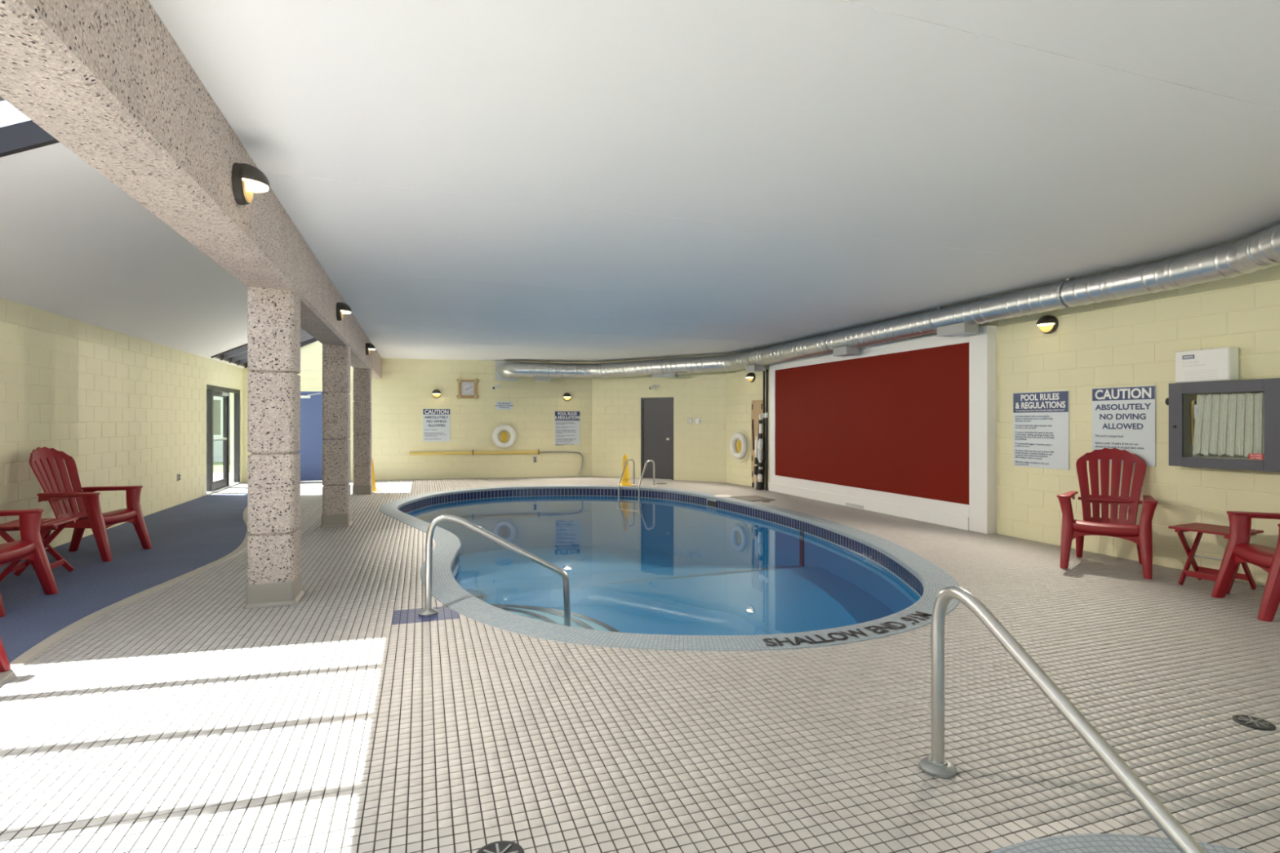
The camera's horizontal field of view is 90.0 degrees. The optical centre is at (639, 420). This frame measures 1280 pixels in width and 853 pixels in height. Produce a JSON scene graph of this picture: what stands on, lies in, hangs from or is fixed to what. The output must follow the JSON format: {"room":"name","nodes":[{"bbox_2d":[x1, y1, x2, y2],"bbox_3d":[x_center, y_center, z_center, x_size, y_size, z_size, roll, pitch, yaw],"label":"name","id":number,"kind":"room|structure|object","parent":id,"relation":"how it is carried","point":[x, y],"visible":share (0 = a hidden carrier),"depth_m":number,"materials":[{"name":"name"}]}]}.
{"room":"indoor swimming pool","nodes":[
{"label":"indoor swimming pool","id":0,"kind":"room"},
{"bbox_2d":[0,297,243,550],"bbox_3d":[-5.531,0.095,3.849,0.204,2.750,22.850,0,0,-19],"label":"wall","id":1,"kind":"structure","parent":0,"point":[128,410],"depth_m":8.22,"materials":[{"name":"yellow brick"}]},
{"bbox_2d":[177,473,180,480],"bbox_3d":[-7.762,0.950,10.775,0.032,0.120,0.080,0,0,-19],"label":"power outlet","id":2,"kind":"object","parent":1,"relation":"attached to","point":[178,474],"visible":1,"depth_m":10.76,"materials":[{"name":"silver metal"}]},
{"bbox_2d":[206,384,241,494],"bbox_3d":[-8.730,0.360,13.345,0.180,2.120,2.450,0,0,-19],"label":"door","id":3,"kind":"structure","parent":1,"relation":"in","point":[212,486],"depth_m":13.55,"materials":[{"name":"grey"}]},
{"bbox_2d":[0,142,248,368],"bbox_3d":[-4.185,-1.879,4.386,3.100,1.540,23.400,0,0,-19],"label":"ceiling","id":4,"kind":"structure","parent":0,"point":[74,245],"depth_m":6.40,"materials":[{"name":"white paint"}]},
{"bbox_2d":[0,96,59,157],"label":"window","id":5,"kind":"structure","parent":4,"relation":"attached to","point":[26,135],"depth_m":4.23,"materials":[{"name":"grey glass"}]},
{"bbox_2d":[211,327,317,368],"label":"window","id":6,"kind":"structure","parent":4,"relation":"attached to","point":[238,355],"depth_m":13.45,"materials":[{"name":"grey"}]},
{"bbox_2d":[243,340,591,482],"bbox_3d":[-5.197,-0.679,15.674,8.278,4.298,0.204,0,0,-13],"label":"wall","id":7,"kind":"structure","parent":0,"point":[405,388],"depth_m":15.75,"materials":[{"name":"yellow brick"}]},
{"bbox_2d":[297,391,324,481],"bbox_3d":[-7.752,0.365,15.000,0.946,2.110,0.305,0,0,-13],"label":"door","id":8,"kind":"structure","parent":7,"relation":"in","point":[311,402],"depth_m":15.02,"materials":[{"name":"blue"}]},
{"bbox_2d":[422,408,449,441],"bbox_3d":[-4.961,0.105,15.614,0.630,0.800,0.015,0,0,-13],"label":"caution sign","id":9,"kind":"object","parent":7,"relation":"attached to","point":[436,422],"visible":1,"depth_m":15.61,"materials":[{"name":"white"}]},
{"bbox_2d":[431,389,440,398],"bbox_3d":[-4.947,-0.661,15.547,0.214,0.212,0.152,0,0,-13],"label":"wall lamp","id":10,"kind":"object","parent":7,"relation":"attached to","point":[436,393],"visible":1,"depth_m":15.55,"materials":[{"name":"brown metal"}]},
{"bbox_2d":[431,389,440,393],"bbox_3d":[-4.943,-0.713,15.530,0.214,0.107,0.117,0,0,-13],"label":"hood","id":11,"kind":"object","parent":10,"relation":"attached to","point":[436,391],"depth_m":15.51,"materials":[{"name":"brown metal"}]},
{"bbox_2d":[456,377,479,399],"bbox_3d":[-4.232,-0.790,15.739,0.536,0.530,0.086,0,0,-13],"label":"wall clock","id":12,"kind":"object","parent":7,"relation":"attached to","point":[468,388],"visible":1,"depth_m":15.74,"materials":[{"name":"brown wood"}]},
{"bbox_2d":[408,448,582,475],"bbox_3d":[-3.504,1.043,15.883,4.209,0.666,0.114,0,0,-13],"label":"pole","id":13,"kind":"object","parent":7,"relation":"attached to","point":[538,451],"visible":1,"depth_m":15.80,"materials":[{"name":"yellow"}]},
{"bbox_2d":[492,384,500,389],"bbox_3d":[-3.551,-0.840,15.852,0.098,0.139,0.253,0,0,24],"label":"security camera","id":14,"kind":"object","parent":7,"relation":"attached to","point":[497,386],"visible":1,"depth_m":15.79,"materials":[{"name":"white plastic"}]},
{"bbox_2d":[495,401,512,409],"bbox_3d":[-3.386,-0.380,15.967,0.426,0.200,0.013,0,0,-12],"label":"plaque","id":15,"kind":"object","parent":7,"relation":"attached to","point":[499,405],"visible":1,"depth_m":15.96,"materials":[{"name":"white plastic"}]},
{"bbox_2d":[489,422,518,451],"bbox_3d":[-3.372,0.395,15.904,0.704,0.740,0.143,0,0,-13],"label":"life ring","id":16,"kind":"object","parent":7,"relation":"attached to","point":[504,437],"visible":1,"depth_m":15.90,"materials":[{"name":"white plastic"}]},
{"bbox_2d":[533,456,537,462],"bbox_3d":[-2.643,0.970,16.124,0.090,0.150,0.032,0,0,-13],"label":"power outlet","id":17,"kind":"object","parent":7,"relation":"attached to","point":[535,458],"visible":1,"depth_m":16.11,"materials":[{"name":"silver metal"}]},
{"bbox_2d":[555,411,579,445],"bbox_3d":[-1.850,0.195,16.309,0.640,0.879,0.016,0,0,-13],"label":"sign","id":18,"kind":"object","parent":7,"relation":"attached to","point":[566,423],"visible":1,"depth_m":16.30,"materials":[{"name":"white plastic"}]},
{"bbox_2d":[563,392,571,400],"bbox_3d":[-1.845,-0.611,16.241,0.214,0.212,0.152,0,0,-13],"label":"wall lamp","id":19,"kind":"object","parent":7,"relation":"attached to","point":[566,397],"visible":1,"depth_m":16.23,"materials":[{"name":"brown metal"}]},
{"bbox_2d":[563,392,571,396],"bbox_3d":[-1.841,-0.663,16.223,0.214,0.107,0.117,0,0,-13],"label":"hood","id":20,"kind":"object","parent":19,"relation":"attached to","point":[566,394],"depth_m":16.20,"materials":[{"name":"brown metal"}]},
{"bbox_2d":[0,475,1279,852],"bbox_3d":[-0.322,1.422,5.700,11.260,0.006,23.400,0,0,-19],"label":"floor","id":21,"kind":"structure","parent":0,"point":[182,717],"depth_m":3.05,"materials":[{"name":"grey tile"}]},
{"bbox_2d":[0,493,250,683],"bbox_3d":[-5.369,1.416,6.864,2.043,0.014,12.054,0,0,-19],"label":"floor mat","id":22,"kind":"object","parent":21,"relation":"on","point":[188,539],"visible":0.78,"depth_m":6.05,"materials":[{"name":"blue carpet"}]},
{"bbox_2d":[0,636,10,672],"bbox_3d":[-3.836,0.840,3.157,0.873,1.142,0.775,0,0,-25],"label":"garden chair","id":23,"kind":"object","parent":22,"relation":"on","point":[5,665],"visible":1,"depth_m":3.60,"materials":[{"name":"red plastic"}]},
{"bbox_2d":[0,508,57,617],"bbox_3d":[-5.101,0.840,4.814,0.873,1.142,0.775,0,0,-16],"label":"garden chair","id":24,"kind":"object","parent":22,"relation":"on","point":[30,547],"visible":1,"depth_m":5.15,"materials":[{"name":"red plastic"}]},
{"bbox_2d":[0,517,79,582],"bbox_3d":[-5.442,1.163,5.755,0.464,0.505,0.470,0,0,-21],"label":"side table","id":25,"kind":"object","parent":22,"relation":"on","point":[46,524],"visible":0.73,"depth_m":5.78,"materials":[{"name":"plastic"}]},
{"bbox_2d":[29,446,151,561],"bbox_3d":[-5.799,0.840,6.710,0.873,1.142,0.775,0,0,-7],"label":"garden chair","id":26,"kind":"object","parent":22,"relation":"on","point":[54,480],"visible":0.92,"depth_m":6.69,"materials":[{"name":"red plastic"}]},
{"bbox_2d":[243,286,304,608],"bbox_3d":[-2.889,0.198,5.065,0.368,2.444,0.378,0,0,-19],"label":"concrete column","id":27,"kind":"structure","parent":21,"relation":"on","point":[274,575],"depth_m":4.92,"materials":[{"name":"beige concrete"}]},
{"bbox_2d":[320,344,352,528],"bbox_3d":[-4.132,0.198,8.719,0.368,2.444,0.378,0,0,-19],"label":"concrete column","id":28,"kind":"structure","parent":21,"relation":"on","point":[336,512],"depth_m":8.57,"materials":[{"name":"beige concrete"}]},
{"bbox_2d":[351,368,373,494],"bbox_3d":[-5.419,0.198,12.506,0.368,2.444,0.378,0,0,-19],"label":"concrete column","id":29,"kind":"structure","parent":21,"relation":"on","point":[362,377],"depth_m":12.36,"materials":[{"name":"beige concrete"}]},
{"bbox_2d":[0,0,382,378],"bbox_3d":[-2.749,-1.272,4.653,0.360,0.535,22.580,0,0,-19],"label":"concrete beam","id":30,"kind":"structure","parent":29,"relation":"on","point":[108,80],"depth_m":2.46,"materials":[{"name":"beige concrete"}]},
{"bbox_2d":[231,162,270,205],"bbox_3d":[-2.053,-1.251,3.400,0.152,0.212,0.214,0,0,-19],"label":"wall lamp","id":31,"kind":"object","parent":30,"relation":"attached to","point":[247,180],"visible":1,"depth_m":3.33,"materials":[{"name":"brown metal"}]},
{"bbox_2d":[239,163,270,190],"bbox_3d":[-2.036,-1.303,3.406,0.117,0.107,0.214,0,0,-19],"label":"hood","id":32,"kind":"object","parent":31,"relation":"attached to","point":[255,180],"depth_m":3.34,"materials":[{"name":"brown metal"}]},
{"bbox_2d":[336,302,351,320],"bbox_3d":[-3.402,-1.256,7.367,0.152,0.212,0.214,0,0,-19],"label":"wall lamp","id":33,"kind":"object","parent":30,"relation":"attached to","point":[341,308],"visible":1,"depth_m":7.29,"materials":[{"name":"brown metal"}]},
{"bbox_2d":[339,302,351,312],"bbox_3d":[-3.385,-1.308,7.373,0.117,0.107,0.214,0,0,-19],"label":"hood","id":34,"kind":"object","parent":33,"relation":"attached to","point":[344,308],"depth_m":7.30,"materials":[{"name":"brown metal"}]},
{"bbox_2d":[365,342,375,355],"bbox_3d":[-4.670,-1.246,11.097,0.152,0.212,0.214,0,0,-19],"label":"wall lamp","id":35,"kind":"object","parent":30,"relation":"attached to","point":[369,346],"visible":1,"depth_m":11.02,"materials":[{"name":"brown metal"}]},
{"bbox_2d":[367,342,375,349],"bbox_3d":[-4.653,-1.298,11.103,0.117,0.107,0.214,0,0,-19],"label":"hood","id":36,"kind":"object","parent":35,"relation":"attached to","point":[370,346],"depth_m":11.02,"materials":[{"name":"brown metal"}]},
{"bbox_2d":[371,458,378,492],"bbox_3d":[-5.428,1.079,12.889,0.320,0.682,0.294,0,0,-19],"label":"cone","id":37,"kind":"object","parent":21,"relation":"on","point":[375,489],"visible":0.31,"depth_m":12.85,"materials":[{"name":"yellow plastic"}]},
{"bbox_2d":[475,840,524,852],"bbox_3d":[-0.458,1.417,2.078,0.164,0.013,0.164,0,0,-19],"label":"floor drain","id":38,"kind":"object","parent":21,"relation":"on","point":[499,846],"visible":1,"depth_m":2.12,"materials":[{"name":"black metal"}]},
{"bbox_2d":[619,454,632,485],"bbox_3d":[-0.325,1.079,14.064,0.320,0.682,0.294,0,0,-19],"label":"cone","id":39,"kind":"object","parent":21,"relation":"on","point":[625,481],"visible":0.9,"depth_m":14.00,"materials":[{"name":"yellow plastic"}]},
{"bbox_2d":[378,484,959,651],"bbox_3d":[-0.509,2.066,9.070,6.209,1.309,10.629,0,0,-19],"label":"swimming pool","id":40,"kind":"object","parent":21,"relation":"in","point":[692,571],"visible":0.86,"depth_m":8.29,"materials":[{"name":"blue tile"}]},
{"bbox_2d":[417,514,570,626],"bbox_3d":[-1.086,1.267,4.880,1.144,1.148,0.139,0,0,-19],"label":"handrail","id":41,"kind":"object","parent":40,"relation":"attached to","point":[428,610],"visible":0.99,"depth_m":4.80,"materials":[{"name":"metal"}]},
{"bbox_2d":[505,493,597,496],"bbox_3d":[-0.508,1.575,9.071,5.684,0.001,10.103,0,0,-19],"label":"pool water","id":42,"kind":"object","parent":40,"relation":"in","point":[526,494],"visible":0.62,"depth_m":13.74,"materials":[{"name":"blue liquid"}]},
{"bbox_2d":[617,458,656,514],"bbox_3d":[-0.077,1.385,13.694,0.650,1.109,0.645,0,0,37],"label":"pool ladder","id":43,"kind":"object","parent":40,"relation":"attached to","point":[619,500],"visible":1,"depth_m":13.63,"materials":[{"name":"metal"}]},
{"bbox_2d":[762,611,932,645],"bbox_3d":[1.462,1.410,4.360,1.475,0.001,0.352,0,0,-19],"label":"depth marking","id":44,"kind":"object","parent":40,"relation":"on","point":[920,614],"visible":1,"depth_m":4.24,"materials":[{"name":"black"}]},
{"bbox_2d":[714,494,732,497],"bbox_3d":[1.566,1.415,12.045,0.340,0.016,0.340,0,0,-19],"label":"lid","id":45,"kind":"object","parent":21,"relation":"on","point":[717,495],"visible":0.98,"depth_m":12.01,"materials":[{"name":"beige plastic"}]},
{"bbox_2d":[730,495,775,501],"bbox_3d":[2.049,1.415,11.681,0.560,0.015,0.700,0,0,-19],"label":"deck hatch","id":46,"kind":"object","parent":21,"relation":"on","point":[748,498],"visible":1,"depth_m":11.64,"materials":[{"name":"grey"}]},
{"bbox_2d":[754,435,759,488],"bbox_3d":[2.426,0.870,13.320,0.114,1.102,0.090,0,0,-19],"label":"brush","id":47,"kind":"object","parent":21,"relation":"on","point":[756,460],"visible":1,"depth_m":13.29,"materials":[{"name":"white plastic"}]},
{"bbox_2d":[751,400,763,487],"bbox_3d":[2.497,0.490,13.590,0.070,1.860,0.411,0,0,-26],"label":"backboard","id":48,"kind":"object","parent":21,"relation":"on","point":[757,405],"visible":0.65,"depth_m":13.66,"materials":[{"name":"brown wood"}]},
{"bbox_2d":[756,414,763,489],"bbox_3d":[2.481,0.645,13.225,0.128,1.552,0.125,0,0,-19],"label":"vacuum","id":49,"kind":"object","parent":21,"relation":"on","point":[760,453],"visible":1,"depth_m":13.20,"materials":[{"name":"white plastic"}]},
{"bbox_2d":[761,370,764,489],"bbox_3d":[2.571,0.190,13.293,0.066,2.461,0.091,0,0,26],"label":"pole","id":50,"kind":"object","parent":21,"relation":"on","point":[763,402],"visible":0.93,"depth_m":13.28,"materials":[{"name":"black metal"}]},
{"bbox_2d":[764,369,768,489],"bbox_3d":[2.609,0.180,13.179,0.073,2.481,0.099,0,0,26],"label":"pole","id":51,"kind":"object","parent":21,"relation":"on","point":[766,371],"visible":1,"depth_m":13.16,"materials":[{"name":"black"}]},
{"bbox_2d":[1057,448,1158,579],"bbox_3d":[4.592,0.848,6.283,0.775,1.142,0.873,0,0,40],"label":"garden chair","id":52,"kind":"object","parent":21,"relation":"on","point":[1141,534],"visible":1,"depth_m":6.36,"materials":[{"name":"red plastic"}]},
{"bbox_2d":[989,833,1255,852],"bbox_3d":[1.587,1.815,1.173,2.060,0.810,2.060,0,0,-19],"label":"hot tub","id":53,"kind":"object","parent":21,"relation":"in","point":[1082,842],"visible":0.93,"depth_m":2.13,"materials":[{"name":"white tile"}]},
{"bbox_2d":[919,586,1206,852],"bbox_3d":[1.397,1.286,2.073,0.140,1.271,1.275,0,0,-19],"label":"handrail","id":54,"kind":"object","parent":53,"relation":"attached to","point":[935,765],"visible":1,"depth_m":2.20,"materials":[{"name":"metal"}]},
{"bbox_2d":[1168,522,1263,594],"bbox_3d":[4.919,1.171,5.475,0.464,0.505,0.470,0,0,-26],"label":"side table","id":55,"kind":"object","parent":21,"relation":"on","point":[1200,572],"visible":0.72,"depth_m":5.52,"materials":[{"name":"red plastic"}]},
{"bbox_2d":[1211,511,1279,622],"bbox_3d":[4.931,0.848,4.729,0.873,1.142,0.775,0,0,19],"label":"garden chair","id":56,"kind":"object","parent":21,"relation":"on","point":[1239,549],"visible":1,"depth_m":5.01,"materials":[{"name":"red plastic"}]},
{"bbox_2d":[1231,715,1275,730],"bbox_3d":[2.885,1.417,3.009,0.150,0.013,0.150,0,0,-19],"label":"floor drain","id":57,"kind":"object","parent":21,"relation":"on","point":[1251,722],"visible":1,"depth_m":3.00,"materials":[{"name":"black metal"}]},
{"bbox_2d":[591,358,726,482],"bbox_3d":[0.422,-0.050,15.693,3.643,3.040,0.204,0,0,28],"label":"wall","id":58,"kind":"structure","parent":0,"point":[700,450],"depth_m":15.35,"materials":[{"name":"yellow brick"}]},
{"bbox_2d":[648,384,659,390],"bbox_3d":[0.343,-0.820,15.526,0.253,0.139,0.098,0,0,-26],"label":"security camera","id":59,"kind":"object","parent":58,"relation":"attached to","point":[652,387],"visible":1,"depth_m":15.49,"materials":[{"name":"white plastic"}]},
{"bbox_2d":[640,397,673,479],"bbox_3d":[0.435,0.425,15.625,0.890,1.990,0.212,0,0,28],"label":"door","id":60,"kind":"structure","parent":58,"relation":"in","point":[656,413],"depth_m":15.60,"materials":[{"name":"grey metal"}]},
{"bbox_2d":[686,417,692,424],"bbox_3d":[1.170,0.000,15.164,0.140,0.160,0.032,0,0,28],"label":"switch plate","id":61,"kind":"object","parent":58,"relation":"attached to","point":[689,420],"visible":1,"depth_m":15.15,"materials":[{"name":"beige plastic"}]},
{"bbox_2d":[695,417,700,423],"bbox_3d":[1.355,0.000,15.066,0.120,0.130,0.032,0,0,28],"label":"thermostat","id":62,"kind":"object","parent":58,"relation":"attached to","point":[697,420],"visible":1,"depth_m":15.05,"materials":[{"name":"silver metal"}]},
{"bbox_2d":[148,0,1279,362],"bbox_3d":[1.371,-1.625,5.536,8.160,0.250,24.800,0,0,-19],"label":"ceiling","id":63,"kind":"structure","parent":0,"point":[526,180],"depth_m":3.51,"materials":[{"name":"white paint"}]},
{"bbox_2d":[495,224,1279,381],"bbox_3d":[2.176,-1.244,9.318,4.364,0.511,17.206,0,0,-27],"label":"ventilation duct","id":64,"kind":"object","parent":63,"relation":"hanging from","point":[1260,251],"visible":1,"depth_m":7.77,"materials":[{"name":"silver metal"}]},
{"bbox_2d":[835,354,857,356],"bbox_3d":[3.337,-1.061,10.370,0.200,0.004,0.320,0,0,-18],"label":"grille","id":65,"kind":"object","parent":64,"relation":"attached to","point":[836,355],"depth_m":10.36,"materials":[{"name":"white metal"}]},
{"bbox_2d":[940,332,975,337],"bbox_3d":[4.045,-1.099,8.161,0.180,0.004,0.420,0,0,-18],"label":"grille","id":66,"kind":"object","parent":64,"relation":"attached to","point":[944,334],"depth_m":8.17,"materials":[{"name":"white metal"}]},
{"bbox_2d":[726,364,768,486],"bbox_3d":[2.469,-0.050,13.992,0.204,3.040,1.795,0,0,-26],"label":"wall","id":67,"kind":"structure","parent":0,"point":[740,393],"depth_m":14.26,"materials":[{"name":"yellow brick"}]},
{"bbox_2d":[729,429,750,462],"bbox_3d":[2.183,0.560,14.183,0.143,0.740,0.704,0,0,-26],"label":"life ring","id":68,"kind":"object","parent":67,"relation":"attached to","point":[740,443],"visible":1,"depth_m":14.11,"materials":[{"name":"white plastic"}]},
{"bbox_2d":[746,372,755,382],"bbox_3d":[2.364,-0.941,13.804,0.152,0.212,0.214,0,0,-26],"label":"wall lamp","id":69,"kind":"object","parent":67,"relation":"attached to","point":[751,375],"visible":1,"depth_m":13.75,"materials":[{"name":"brown metal"}]},
{"bbox_2d":[746,372,754,377],"bbox_3d":[2.348,-0.993,13.796,0.117,0.107,0.214,0,0,-26],"label":"hood","id":70,"kind":"object","parent":69,"relation":"attached to","point":[751,374],"depth_m":13.74,"materials":[{"name":"brown metal"}]},
{"bbox_2d":[875,264,1279,586],"bbox_3d":[5.694,-0.050,4.867,0.204,3.040,17.550,0,0,-19],"label":"wall","id":71,"kind":"structure","parent":0,"point":[1131,341],"depth_m":6.38,"materials":[{"name":"yellow brick"}]},
{"bbox_2d":[768,325,995,533],"bbox_3d":[3.559,0.110,10.573,0.174,2.620,5.330,0,0,-19],"label":"wall panel","id":72,"kind":"object","parent":71,"relation":"attached to","point":[906,428],"visible":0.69,"depth_m":9.59,"materials":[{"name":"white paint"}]},
{"bbox_2d":[845,502,863,508],"bbox_3d":[3.507,1.384,10.461,0.004,0.048,0.450,0,0,-19],"label":"floor vent","id":73,"kind":"object","parent":72,"relation":"attached to","point":[859,505],"depth_m":10.42,"materials":[{"name":"silver metal"}]},
{"bbox_2d":[1013,390,1069,470],"bbox_3d":[4.684,0.105,7.497,0.014,0.890,0.710,0,0,-19],"label":"sign","id":74,"kind":"object","parent":71,"relation":"attached to","point":[1041,420],"visible":1,"depth_m":7.47,"materials":[{"name":"white plastic"}]},
{"bbox_2d":[1036,315,1058,333],"bbox_3d":[4.658,-1.111,7.361,0.152,0.212,0.214,0,0,-19],"label":"wall lamp","id":75,"kind":"object","parent":71,"relation":"attached to","point":[1047,324],"visible":1,"depth_m":7.32,"materials":[{"name":"brown metal"}]},
{"bbox_2d":[1036,315,1056,325],"bbox_3d":[4.642,-1.163,7.356,0.117,0.107,0.214,0,0,-19],"label":"hood","id":76,"kind":"object","parent":75,"relation":"attached to","point":[1047,320],"depth_m":7.30,"materials":[{"name":"brown metal"}]},
{"bbox_2d":[1092,385,1155,466],"bbox_3d":[4.985,0.050,6.612,0.014,0.800,0.630,0,0,-19],"label":"caution sign","id":77,"kind":"object","parent":71,"relation":"attached to","point":[1124,418],"visible":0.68,"depth_m":6.57,"materials":[{"name":"white plastic"}]},
{"bbox_2d":[1164,377,1279,472],"bbox_3d":[5.200,0.035,5.716,0.182,0.778,0.904,0,0,-19],"label":"upper cabinet","id":78,"kind":"object","parent":71,"relation":"attached to","point":[1180,447],"visible":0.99,"depth_m":5.67,"materials":[{"name":"grey metal"}]},
{"bbox_2d":[1175,346,1238,382],"bbox_3d":[5.165,-0.508,5.844,0.135,0.304,0.430,0,0,-19],"label":"box","id":79,"kind":"object","parent":78,"relation":"on","point":[1211,364],"visible":0.98,"depth_m":5.77,"materials":[{"name":"white plastic"}]},
{"bbox_2d":[1189,392,1263,457],"bbox_3d":[5.217,0.037,5.687,0.081,0.556,0.602,0,0,-19],"label":"fire hose","id":80,"kind":"object","parent":78,"relation":"in","point":[1252,420],"visible":1,"depth_m":5.66,"materials":[{"name":"white fabric"}]},
{"label":"outside","id":81,"kind":"structure","parent":0,"visible":0},
{"bbox_2d":[213,462,231,473],"bbox_3d":[-35.173,1.620,3.885,55.900,0.200,150.000,0,0,-19],"label":"ground","id":82,"kind":"structure","parent":81,"point":[217,466],"depth_m":20.96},
{"bbox_2d":[213,392,231,462],"bbox_3d":[-18.541,-2.580,25.330,11.800,8.200,5.500,0,0,-19],"label":"neighbouring house","id":83,"kind":"structure","parent":82,"relation":"on","point":[217,401],"depth_m":23.72,"materials":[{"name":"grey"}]},
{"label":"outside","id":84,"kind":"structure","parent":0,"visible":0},
{"bbox_2d":[213,472,231,483],"bbox_3d":[-10.868,1.490,14.102,3.300,0.100,7.300,0,0,-19],"label":"path","id":85,"kind":"structure","parent":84,"point":[218,476],"depth_m":16.40,"materials":[{"name":"concrete"}]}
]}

